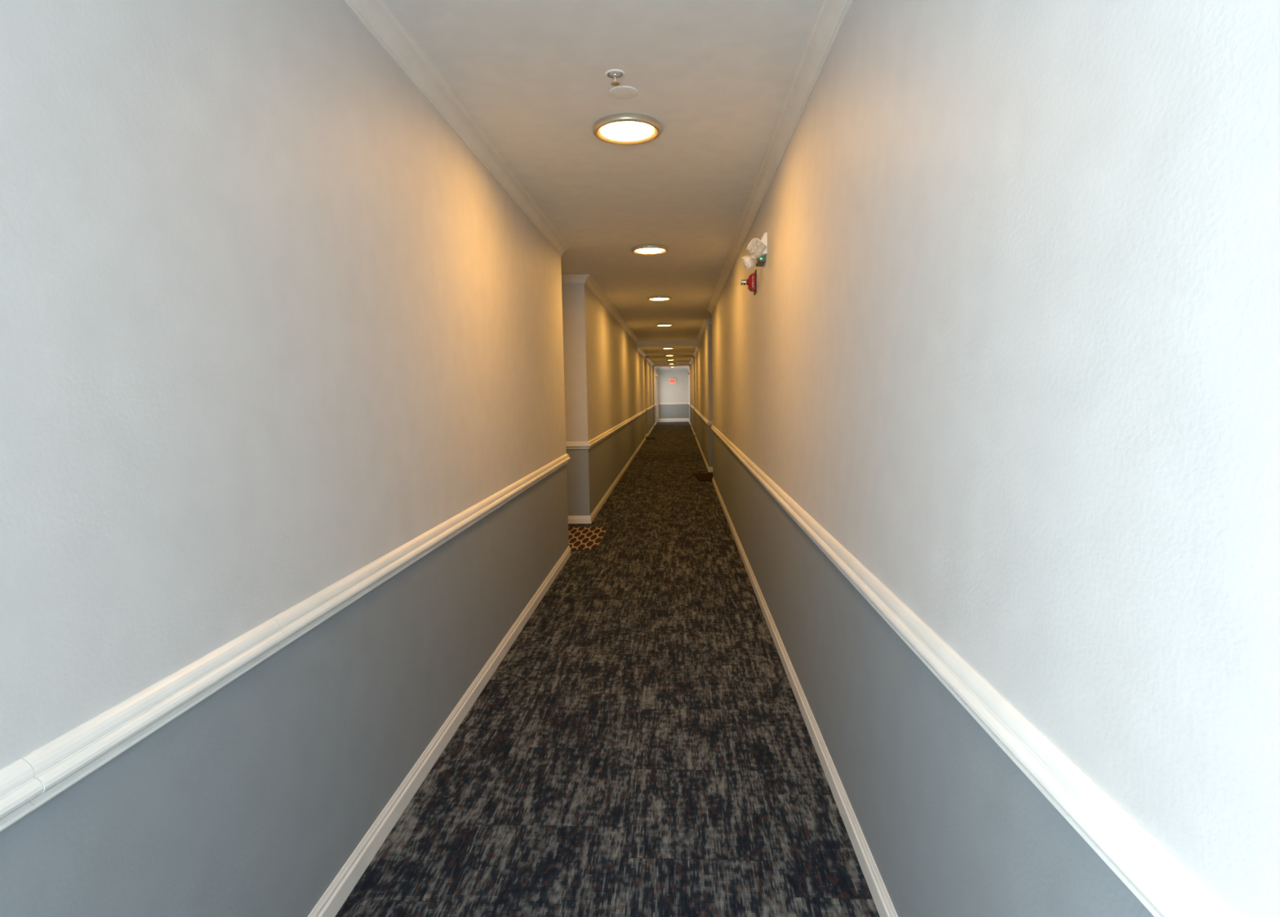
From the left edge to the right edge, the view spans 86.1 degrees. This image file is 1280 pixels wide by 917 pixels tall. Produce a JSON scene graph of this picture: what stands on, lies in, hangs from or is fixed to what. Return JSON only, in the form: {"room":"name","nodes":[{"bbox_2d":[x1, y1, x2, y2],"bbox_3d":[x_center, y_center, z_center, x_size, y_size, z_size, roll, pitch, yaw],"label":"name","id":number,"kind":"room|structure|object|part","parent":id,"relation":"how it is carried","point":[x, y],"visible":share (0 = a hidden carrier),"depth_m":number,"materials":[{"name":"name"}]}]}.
{"room":"apartment building hallway","nodes":[
{"label":"apartment building hallway","id":0,"kind":"room"},
{"bbox_2d":[0,0,657,916],"bbox_3d":[-0.672,-1.385,15.296,1.050,2.697,34.800,-1,6,3],"label":"wall","id":1,"kind":"structure","parent":0,"point":[269,324],"depth_m":1.56,"materials":[{"name":"grey paint"}]},
{"bbox_2d":[0,758,43,831],"bbox_3d":[-0.983,0.631,-0.482,0.036,0.084,3.014,-1,6,3],"label":"trim","id":2,"kind":"structure","parent":1,"relation":"attached to","point":[19,786],"depth_m":0.99,"materials":[{"name":"white paint"}]},
{"bbox_2d":[21,617,285,809],"bbox_3d":[-0.884,0.454,1.329,0.037,0.084,0.629,-1,6,3],"label":"trim","id":3,"kind":"structure","parent":1,"relation":"attached to","point":[61,762],"depth_m":1.22,"materials":[{"name":"white paint"}]},
{"bbox_2d":[271,453,570,649],"bbox_3d":[-1.218,0.206,3.953,0.986,0.084,4.595,-1,6,3],"label":"trim","id":4,"kind":"structure","parent":1,"relation":"attached to","point":[298,620],"depth_m":2.24,"materials":[{"name":"white paint"}]},
{"bbox_2d":[307,546,570,916],"bbox_3d":[-1.312,1.201,2.221,0.968,0.087,8.240,-1,6,3],"label":"baseboard","id":5,"kind":"structure","parent":1,"relation":"attached to","point":[334,897],"depth_m":2.48,"materials":[{"name":"white paint"}]},
{"bbox_2d":[342,0,639,343],"bbox_3d":[-1.037,-1.905,7.317,1.024,0.082,19.002,-1,6,3],"label":"trim","id":6,"kind":"structure","parent":1,"relation":"attached to","point":[377,16],"depth_m":2.91,"materials":[{"name":"white paint"}]},
{"bbox_2d":[565,409,645,448],"bbox_3d":[-0.668,-0.782,14.082,0.986,0.084,13.670,-1,6,3],"label":"trim","id":7,"kind":"structure","parent":1,"relation":"attached to","point":[569,445],"depth_m":8.28,"materials":[{"name":"white paint"}]},
{"bbox_2d":[568,436,645,523],"bbox_3d":[-0.663,0.036,14.162,0.968,0.087,13.670,-1,6,3],"label":"baseboard","id":8,"kind":"structure","parent":1,"relation":"attached to","point":[585,518],"depth_m":8.59,"materials":[{"name":"white paint"}]},
{"bbox_2d":[645,426,653,436],"bbox_3d":[-0.083,-1.008,24.860,0.968,0.087,5.740,-1,6,3],"label":"baseboard","id":9,"kind":"structure","parent":1,"relation":"attached to","point":[651,428],"depth_m":23.40,"materials":[{"name":"white paint"}]},
{"bbox_2d":[655,382,657,418],"bbox_3d":[0.718,-2.739,31.691,0.093,2.190,1.240,-1,6,3],"label":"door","id":10,"kind":"structure","parent":1,"relation":"in","point":[655,383],"depth_m":32.20,"materials":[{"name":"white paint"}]},
{"bbox_2d":[385,0,820,368],"bbox_3d":[0.554,-2.748,15.097,3.900,0.347,35.000,-1,6,3],"label":"ceiling","id":11,"kind":"structure","parent":0,"point":[716,76],"depth_m":3.05,"materials":[{"name":"paint"}]},
{"bbox_2d":[604,69,625,86],"bbox_3d":[-0.098,-1.491,2.692,0.078,0.044,0.078,-1,6,3],"label":"sprinkler","id":12,"kind":"object","parent":11,"relation":"attached to","point":[615,76],"visible":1,"depth_m":2.69,"materials":[{"name":"white metal"}]},
{"bbox_3d":[-0.098,-1.494,2.692,0.022,0.037,0.023,-6,8,-43],"label":"frame","id":13,"kind":"part","parent":12,"relation":"part of","materials":[{"name":"silver metal"}]},
{"bbox_2d":[608,85,638,99],"bbox_3d":[-0.069,-1.525,2.858,0.122,0.009,0.122,-1,6,3],"label":"blank cover plate","id":14,"kind":"object","parent":11,"relation":"attached to","point":[621,92],"visible":1,"depth_m":2.85,"materials":[{"name":"paint"}]},
{"bbox_2d":[592,113,661,145],"bbox_3d":[-0.061,-1.549,3.228,0.324,0.034,0.324,-1,6,3],"label":"recessed light","id":15,"kind":"object","parent":11,"relation":"in","point":[622,129],"visible":1,"depth_m":3.19,"materials":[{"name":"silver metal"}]},
{"bbox_2d":[600,121,653,141],"bbox_3d":[-0.060,-1.543,3.229,0.246,0.012,0.246,-1,6,3],"label":"diffuser","id":16,"kind":"object","parent":15,"relation":"attached to","point":[610,131],"depth_m":3.22,"materials":[{"name":"white plastic"}]},
{"bbox_2d":[631,244,668,255],"bbox_3d":[0.087,-1.815,5.956,0.324,0.034,0.324,-1,6,3],"label":"recessed light","id":17,"kind":"object","parent":11,"relation":"in","point":[645,249],"visible":1,"depth_m":5.90,"materials":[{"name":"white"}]},
{"bbox_2d":[635,248,664,253],"bbox_3d":[0.088,-1.809,5.957,0.246,0.012,0.246,-1,6,3],"label":"diffuser","id":18,"kind":"object","parent":17,"relation":"attached to","point":[638,251],"depth_m":5.95,"materials":[{"name":"white plastic"}]},
{"bbox_2d":[647,295,671,301],"bbox_3d":[0.256,-2.118,9.067,0.324,0.034,0.324,-1,6,3],"label":"recessed light","id":19,"kind":"object","parent":11,"relation":"in","point":[655,298],"visible":1,"depth_m":8.99,"materials":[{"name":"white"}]},
{"bbox_2d":[649,297,667,300],"bbox_3d":[0.257,-2.112,9.067,0.246,0.012,0.246,-1,6,3],"label":"diffuser","id":20,"kind":"object","parent":19,"relation":"attached to","point":[651,299],"depth_m":9.06,"materials":[{"name":"white plastic"}]},
{"bbox_2d":[655,323,673,326],"bbox_3d":[0.452,-2.469,12.664,0.324,0.034,0.324,-1,6,3],"label":"recessed light","id":21,"kind":"object","parent":11,"relation":"in","point":[658,324],"visible":1,"depth_m":12.59,"materials":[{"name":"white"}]},
{"bbox_2d":[661,346,674,349],"bbox_3d":[0.696,-2.750,17.051,0.324,0.034,0.324,-1,6,3],"label":"recessed light","id":22,"kind":"object","parent":11,"relation":"in","point":[664,348],"visible":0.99,"depth_m":16.93,"materials":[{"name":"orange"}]},
{"bbox_2d":[335,421,879,916],"bbox_3d":[0.601,0.002,15.363,4.100,0.120,35.400,-1,6,3],"label":"floor","id":23,"kind":"structure","parent":0,"point":[642,745],"depth_m":2.65,"materials":[{"name":"carpet"}]},
{"bbox_2d":[568,524,611,551],"bbox_3d":[-0.789,0.781,6.871,0.885,0.010,1.220,-1,6,3],"label":"doormat","id":24,"kind":"object","parent":23,"relation":"on","point":[581,536],"visible":0.49,"depth_m":6.84,"materials":[{"name":"brown fabric"}]},
{"bbox_2d":[693,472,713,481],"bbox_3d":[1.388,0.303,11.425,0.900,0.012,1.000,-1,6,-1],"label":"doormat","id":25,"kind":"object","parent":23,"relation":"on","point":[708,476],"visible":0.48,"depth_m":11.43,"materials":[{"name":"carpet"}]},
{"bbox_2d":[656,367,688,370],"bbox_3d":[1.521,-4.202,32.209,1.623,0.105,0.500,-1,6,3],"label":"wall header","id":26,"kind":"structure","parent":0,"point":[682,368],"depth_m":31.97,"materials":[{"name":"grey paint"}]},
{"bbox_2d":[636,346,657,369],"bbox_3d":[-0.096,-3.446,24.623,1.024,0.082,15.800,-1,6,3],"label":"trim","id":27,"kind":"structure","parent":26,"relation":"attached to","point":[639,350],"depth_m":20.37,"materials":[{"name":"white paint"}]},
{"bbox_2d":[687,345,699,368],"bbox_3d":[2.308,-3.474,24.490,1.024,0.082,15.800,-1,6,3],"label":"trim","id":28,"kind":"structure","parent":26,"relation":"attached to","point":[696,348],"depth_m":20.34,"materials":[{"name":"white paint"}]},
{"bbox_2d":[657,369,688,418],"bbox_3d":[1.556,-3.014,32.575,1.723,2.540,0.100,-1,6,3],"label":"wall","id":29,"kind":"structure","parent":0,"point":[677,392],"depth_m":32.51,"materials":[{"name":"grey paint"}]},
{"bbox_2d":[656,370,658,422],"bbox_3d":[0.838,-2.948,32.560,0.090,2.435,0.040,-1,6,3],"label":"trim","id":30,"kind":"structure","parent":29,"relation":"attached to","point":[657,383],"depth_m":32.55,"materials":[{"name":"white paint"}]},
{"bbox_2d":[669,378,675,382],"bbox_3d":[1.550,-3.669,32.435,0.300,0.200,0.055,-1,6,3],"label":"exit sign","id":31,"kind":"object","parent":29,"relation":"attached to","point":[671,380],"visible":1,"depth_m":32.41,"materials":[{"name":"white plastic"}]},
{"bbox_2d":[658,402,688,404],"bbox_3d":[1.604,-2.606,32.548,1.433,0.084,0.036,-1,6,3],"label":"trim","id":32,"kind":"structure","parent":29,"relation":"attached to","point":[662,403],"depth_m":32.55,"materials":[{"name":"white paint"}]},
{"bbox_2d":[658,417,688,422],"bbox_3d":[1.618,-1.828,32.631,1.433,0.166,0.023,-1,6,3],"label":"baseboard","id":33,"kind":"structure","parent":29,"relation":"attached to","point":[668,420],"depth_m":32.62,"materials":[{"name":"white paint"}]},
{"bbox_2d":[688,0,1279,916],"bbox_3d":[1.897,-1.415,15.154,1.050,2.697,34.800,-1,6,3],"label":"wall","id":34,"kind":"structure","parent":0,"point":[1009,334],"depth_m":1.07,"materials":[{"name":"grey paint"}]},
{"bbox_2d":[694,408,712,425],"bbox_3d":[1.909,-1.054,16.439,0.986,0.084,9.155,-1,6,3],"label":"trim","id":35,"kind":"structure","parent":34,"relation":"attached to","point":[708,422],"depth_m":13.37,"materials":[{"name":"white paint"}]},
{"bbox_2d":[695,435,712,471],"bbox_3d":[1.932,-0.236,16.517,0.968,0.087,9.155,-1,6,3],"label":"baseboard","id":36,"kind":"structure","parent":34,"relation":"attached to","point":[709,468],"depth_m":13.80,"materials":[{"name":"white paint"}]},
{"bbox_2d":[740,269,756,294],"bbox_3d":[0.745,-1.210,4.712,0.104,0.156,0.116,-1,6,3],"label":"fire alarm","id":37,"kind":"object","parent":34,"relation":"attached to","point":[751,282],"visible":1,"depth_m":4.67,"materials":[{"name":"red plastic"}]},
{"bbox_3d":[0.792,-1.210,4.709,0.009,0.156,0.116,-1,6,3],"label":"plate","id":38,"kind":"part","parent":37,"relation":"part of","materials":[{"name":"red plastic"}]},
{"bbox_2d":[740,232,767,269],"bbox_3d":[0.696,-1.264,4.214,0.145,0.194,0.283,-1,6,3],"label":"emergency light","id":39,"kind":"object","parent":34,"relation":"attached to","point":[757,247],"visible":1,"depth_m":4.10,"materials":[{"name":"white plastic"}]},
{"bbox_2d":[696,0,853,342],"bbox_3d":[1.366,-1.933,7.184,1.024,0.082,19.002,-1,6,3],"label":"trim","id":40,"kind":"structure","parent":34,"relation":"attached to","point":[829,18],"depth_m":3.00,"materials":[{"name":"white paint"}]},
{"bbox_2d":[711,476,897,916],"bbox_3d":[1.277,0.941,4.452,0.968,0.087,13.005,-1,6,3],"label":"baseboard","id":41,"kind":"structure","parent":34,"relation":"attached to","point":[885,907],"depth_m":2.50,"materials":[{"name":"white paint"}]},
{"bbox_2d":[711,424,1240,916],"bbox_3d":[1.254,0.123,4.374,0.986,0.084,13.005,-1,6,3],"label":"trim","id":42,"kind":"structure","parent":34,"relation":"attached to","point":[1160,880],"depth_m":1.00,"materials":[{"name":"white paint"}]}
]}

